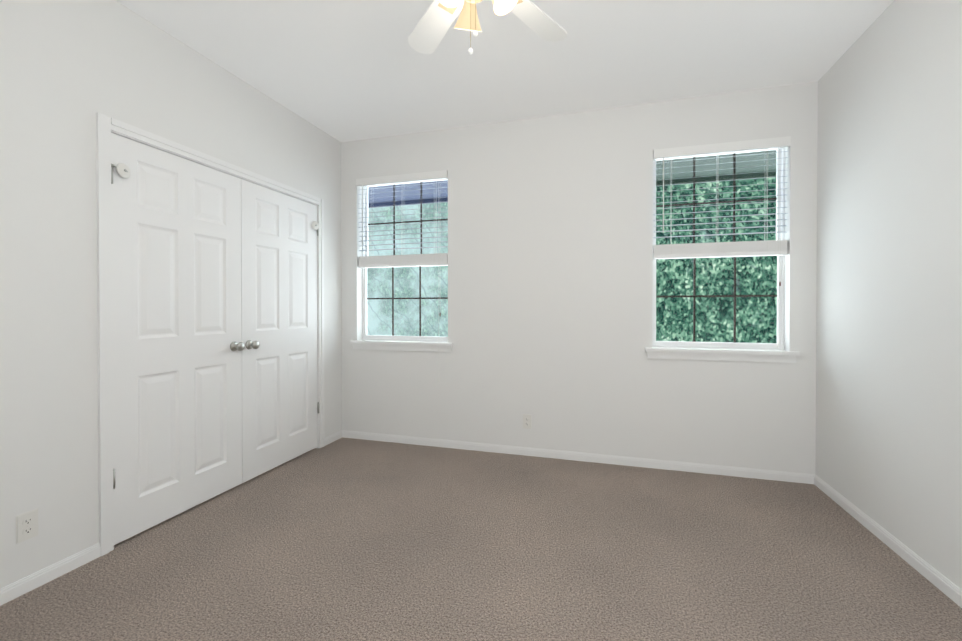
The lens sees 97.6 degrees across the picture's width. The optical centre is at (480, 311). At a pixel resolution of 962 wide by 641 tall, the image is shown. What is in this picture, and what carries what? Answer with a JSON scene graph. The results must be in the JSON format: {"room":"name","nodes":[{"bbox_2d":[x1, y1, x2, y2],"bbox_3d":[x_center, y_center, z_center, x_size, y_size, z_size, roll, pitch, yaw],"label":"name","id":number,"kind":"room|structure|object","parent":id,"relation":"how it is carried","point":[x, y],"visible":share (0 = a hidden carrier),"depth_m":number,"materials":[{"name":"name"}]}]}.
{"room":"empty bedroom","nodes":[
{"label":"empty bedroom","id":0,"kind":"room"},
{"bbox_2d":[0,0,341,588],"bbox_3d":[-1.893,-0.182,2.032,0.150,2.700,3.855,0,0,16],"label":"wall","id":1,"kind":"structure","parent":0,"point":[69,69],"depth_m":1.91,"materials":[{"name":"white paint"}]},
{"bbox_2d":[16,508,37,543],"bbox_3d":[-1.894,0.896,1.758,0.007,0.114,0.070,0,0,16],"label":"electrical outlet","id":2,"kind":"object","parent":1,"relation":"attached to","point":[26,525],"visible":1,"depth_m":1.75,"materials":[{"name":"white plastic"}]},
{"bbox_2d":[0,430,341,605],"bbox_3d":[-1.796,1.136,2.085,0.012,0.063,3.692,0,0,16],"label":"baseboard","id":3,"kind":"structure","parent":1,"relation":"attached to","point":[22,586],"depth_m":1.83,"materials":[{"name":"white paint"}]},
{"bbox_2d":[111,133,241,544],"bbox_3d":[-1.719,0.136,2.439,0.035,2.029,0.768,0,0,16],"label":"closet door","id":4,"kind":"structure","parent":1,"relation":"in","point":[176,333],"depth_m":2.36,"materials":[{"name":"white paint"}]},
{"bbox_2d":[111,163,244,488],"bbox_3d":[-1.685,-0.005,2.408,0.094,1.751,0.750,0,0,16],"label":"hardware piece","id":5,"kind":"object","parent":4,"relation":"attached to","point":[123,170],"visible":1,"depth_m":2.09,"materials":[{"name":"grey metal"}]},
{"bbox_2d":[96,112,324,555],"bbox_3d":[-1.654,0.107,2.821,0.166,2.109,1.668,0,0,16],"label":"door frame","id":6,"kind":"structure","parent":1,"relation":"attached to","point":[105,125],"depth_m":2.04,"materials":[{"name":"white paint"}]},
{"bbox_2d":[241,179,317,482],"bbox_3d":[-1.502,0.131,3.178,0.035,2.029,0.768,0,0,16],"label":"closet door","id":7,"kind":"structure","parent":1,"relation":"in","point":[279,321],"depth_m":3.12,"materials":[{"name":"white paint"}]},
{"bbox_2d":[245,183,318,413],"bbox_3d":[-1.458,-0.011,3.184,0.094,1.751,0.750,0,0,16],"label":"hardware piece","id":8,"kind":"object","parent":7,"relation":"attached to","point":[250,344],"visible":0.98,"depth_m":2.86,"materials":[{"name":"grey metal"}]},
{"bbox_2d":[0,437,961,640],"bbox_3d":[-0.466,1.231,1.702,4.880,0.120,4.005,0,0,16],"label":"floor","id":9,"kind":"structure","parent":0,"point":[346,539],"depth_m":1.94,"materials":[{"name":"carpet"}]},
{"bbox_2d":[116,0,893,141],"bbox_3d":[-0.466,-1.589,1.681,4.880,0.120,4.005,0,0,16],"label":"ceiling","id":10,"kind":"structure","parent":0,"point":[346,70],"depth_m":2.51,"materials":[{"name":"white paint"}]},
{"bbox_2d":[408,0,481,54],"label":"ceiling fan","id":11,"kind":"object","parent":10,"relation":"hanging from","point":[431,28],"depth_m":1.85,"materials":[{"name":"beige"}]},
{"bbox_2d":[492,0,566,41],"label":"blade","id":12,"kind":"object","parent":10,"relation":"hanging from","point":[544,26],"depth_m":1.85,"materials":[{"name":"beige wood"}]},
{"bbox_2d":[341,81,817,473],"bbox_3d":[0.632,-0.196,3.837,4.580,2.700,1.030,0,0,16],"label":"wall","id":13,"kind":"structure","parent":0,"point":[550,257],"depth_m":3.28,"materials":[{"name":"white paint"}]},
{"bbox_2d":[350,340,452,351],"bbox_3d":[-0.696,0.304,3.720,0.980,0.078,0.119,0,0,16],"label":"window sill","id":14,"kind":"structure","parent":13,"relation":"attached to","point":[430,346],"depth_m":3.67,"materials":[{"name":"white paint"}]},
{"bbox_2d":[362,179,447,341],"bbox_3d":[-0.670,-0.466,3.802,0.880,1.460,0.066,0,0,16],"label":"window","id":15,"kind":"structure","parent":13,"relation":"in","point":[366,207],"depth_m":3.89,"materials":[{"name":"white plastic"}]},
{"bbox_2d":[356,170,447,267],"bbox_3d":[-0.696,-0.794,3.711,0.872,0.797,0.079,0,0,16],"label":"window blind","id":16,"kind":"object","parent":15,"relation":"attached to","point":[418,260],"visible":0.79,"depth_m":3.69,"materials":[{"name":"white plastic"}]},
{"bbox_2d":[362,185,362,246],"bbox_3d":[-1.064,-0.857,3.771,0.007,0.555,0.007,0,0,16],"label":"blind wand","id":17,"kind":"object","parent":16,"relation":"hanging from","point":[362,215],"visible":1,"depth_m":3.77,"materials":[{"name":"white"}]},
{"bbox_2d":[371,180,436,263],"bbox_3d":[-0.665,-0.280,3.703,0.688,1.722,0.085,0,0,16],"label":"blind cords","id":18,"kind":"object","parent":16,"relation":"hanging from","point":[436,223],"visible":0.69,"depth_m":3.66,"materials":[{"name":"white fabric"}]},
{"bbox_2d":[367,266,447,335],"bbox_3d":[-0.672,-0.117,3.797,0.810,0.677,0.006,0,0,16],"label":"window grille","id":19,"kind":"object","parent":15,"relation":"attached to","point":[392,298],"depth_m":3.76,"materials":[{"name":"brown metal"}]},
{"bbox_2d":[368,182,447,254],"bbox_3d":[-0.665,-0.810,3.816,0.810,0.701,0.006,0,0,16],"label":"window grille","id":20,"kind":"object","parent":15,"relation":"attached to","point":[394,223],"depth_m":3.82,"materials":[{"name":"brown metal"}]},
{"bbox_2d":[523,414,531,428],"bbox_3d":[0.371,0.886,3.381,0.070,0.114,0.007,0,0,16],"label":"electrical outlet","id":21,"kind":"object","parent":13,"relation":"attached to","point":[527,421],"visible":1,"depth_m":3.38,"materials":[{"name":"white plastic"}]},
{"bbox_2d":[342,430,814,483],"bbox_3d":[0.485,1.127,3.347,3.680,0.063,0.012,0,0,16],"label":"baseboard","id":22,"kind":"structure","parent":13,"relation":"attached to","point":[695,467],"depth_m":3.23,"materials":[{"name":"white paint"}]},
{"bbox_2d":[652,148,784,349],"bbox_3d":[1.719,-0.460,3.101,0.870,1.460,0.066,0,0,16],"label":"window","id":23,"kind":"structure","parent":13,"relation":"in","point":[780,261],"depth_m":3.03,"materials":[{"name":"white plastic"}]},
{"bbox_2d":[656,153,776,242],"bbox_3d":[1.724,-0.804,3.116,0.800,0.701,0.006,0,0,16],"label":"window grille","id":24,"kind":"object","parent":23,"relation":"attached to","point":[733,201],"depth_m":3.09,"materials":[{"name":"brown metal"}]},
{"bbox_2d":[656,257,777,342],"bbox_3d":[1.717,-0.112,3.096,0.800,0.677,0.006,0,0,16],"label":"window grille","id":25,"kind":"object","parent":23,"relation":"attached to","point":[694,295],"depth_m":3.10,"materials":[{"name":"brown metal"}]},
{"bbox_2d":[653,136,790,258],"bbox_3d":[1.694,-0.789,3.011,0.862,0.797,0.079,0,0,16],"label":"window blind","id":26,"kind":"object","parent":23,"relation":"attached to","point":[738,249],"visible":0.94,"depth_m":2.99,"materials":[{"name":"white plastic"}]},
{"bbox_2d":[663,156,663,232],"bbox_3d":[1.331,-0.851,3.069,0.007,0.555,0.007,0,0,16],"label":"blind wand","id":27,"kind":"object","parent":26,"relation":"hanging from","point":[663,194],"visible":1,"depth_m":3.07,"materials":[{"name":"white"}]},
{"bbox_2d":[670,201,671,254],"bbox_3d":[1.397,-0.773,3.084,0.002,0.725,0.002,0,0,16],"label":"blind cord","id":28,"kind":"object","parent":26,"relation":"hanging from","point":[670,201],"depth_m":3.13,"materials":[{"name":"white fabric"}]},
{"bbox_2d":[716,153,718,198],"bbox_3d":[1.689,-0.772,2.999,0.002,0.725,0.002,0,0,16],"label":"blind cord","id":29,"kind":"object","parent":26,"relation":"hanging from","point":[717,160],"depth_m":3.04,"materials":[{"name":"white fabric"}]},
{"bbox_2d":[766,149,767,228],"bbox_3d":[1.982,-0.772,2.913,0.002,0.725,0.002,0,0,16],"label":"blind cord","id":30,"kind":"object","parent":26,"relation":"hanging from","point":[766,149],"depth_m":2.91,"materials":[{"name":"white fabric"}]},
{"bbox_2d":[778,163,780,238],"bbox_3d":[2.032,-0.452,2.867,0.014,1.360,0.002,0,0,16],"label":"blind cord","id":31,"kind":"object","parent":26,"relation":"hanging from","point":[778,163],"depth_m":2.86,"materials":[{"name":"white fabric"}]},
{"bbox_2d":[645,347,799,362],"bbox_3d":[1.694,0.309,3.019,0.970,0.078,0.119,0,0,16],"label":"window sill","id":32,"kind":"structure","parent":13,"relation":"attached to","point":[752,355],"depth_m":2.97,"materials":[{"name":"white paint"}]},
{"bbox_2d":[815,0,961,589],"bbox_3d":[1.782,-0.174,0.954,0.150,2.700,3.855,0,0,16],"label":"wall","id":33,"kind":"structure","parent":0,"point":[889,324],"depth_m":2.06,"materials":[{"name":"white paint"}]},
{"bbox_2d":[814,475,961,607],"bbox_3d":[1.724,1.144,1.053,0.012,0.063,3.692,0,0,16],"label":"baseboard","id":34,"kind":"structure","parent":33,"relation":"attached to","point":[940,581],"depth_m":2.02,"materials":[{"name":"white paint"}]}
]}

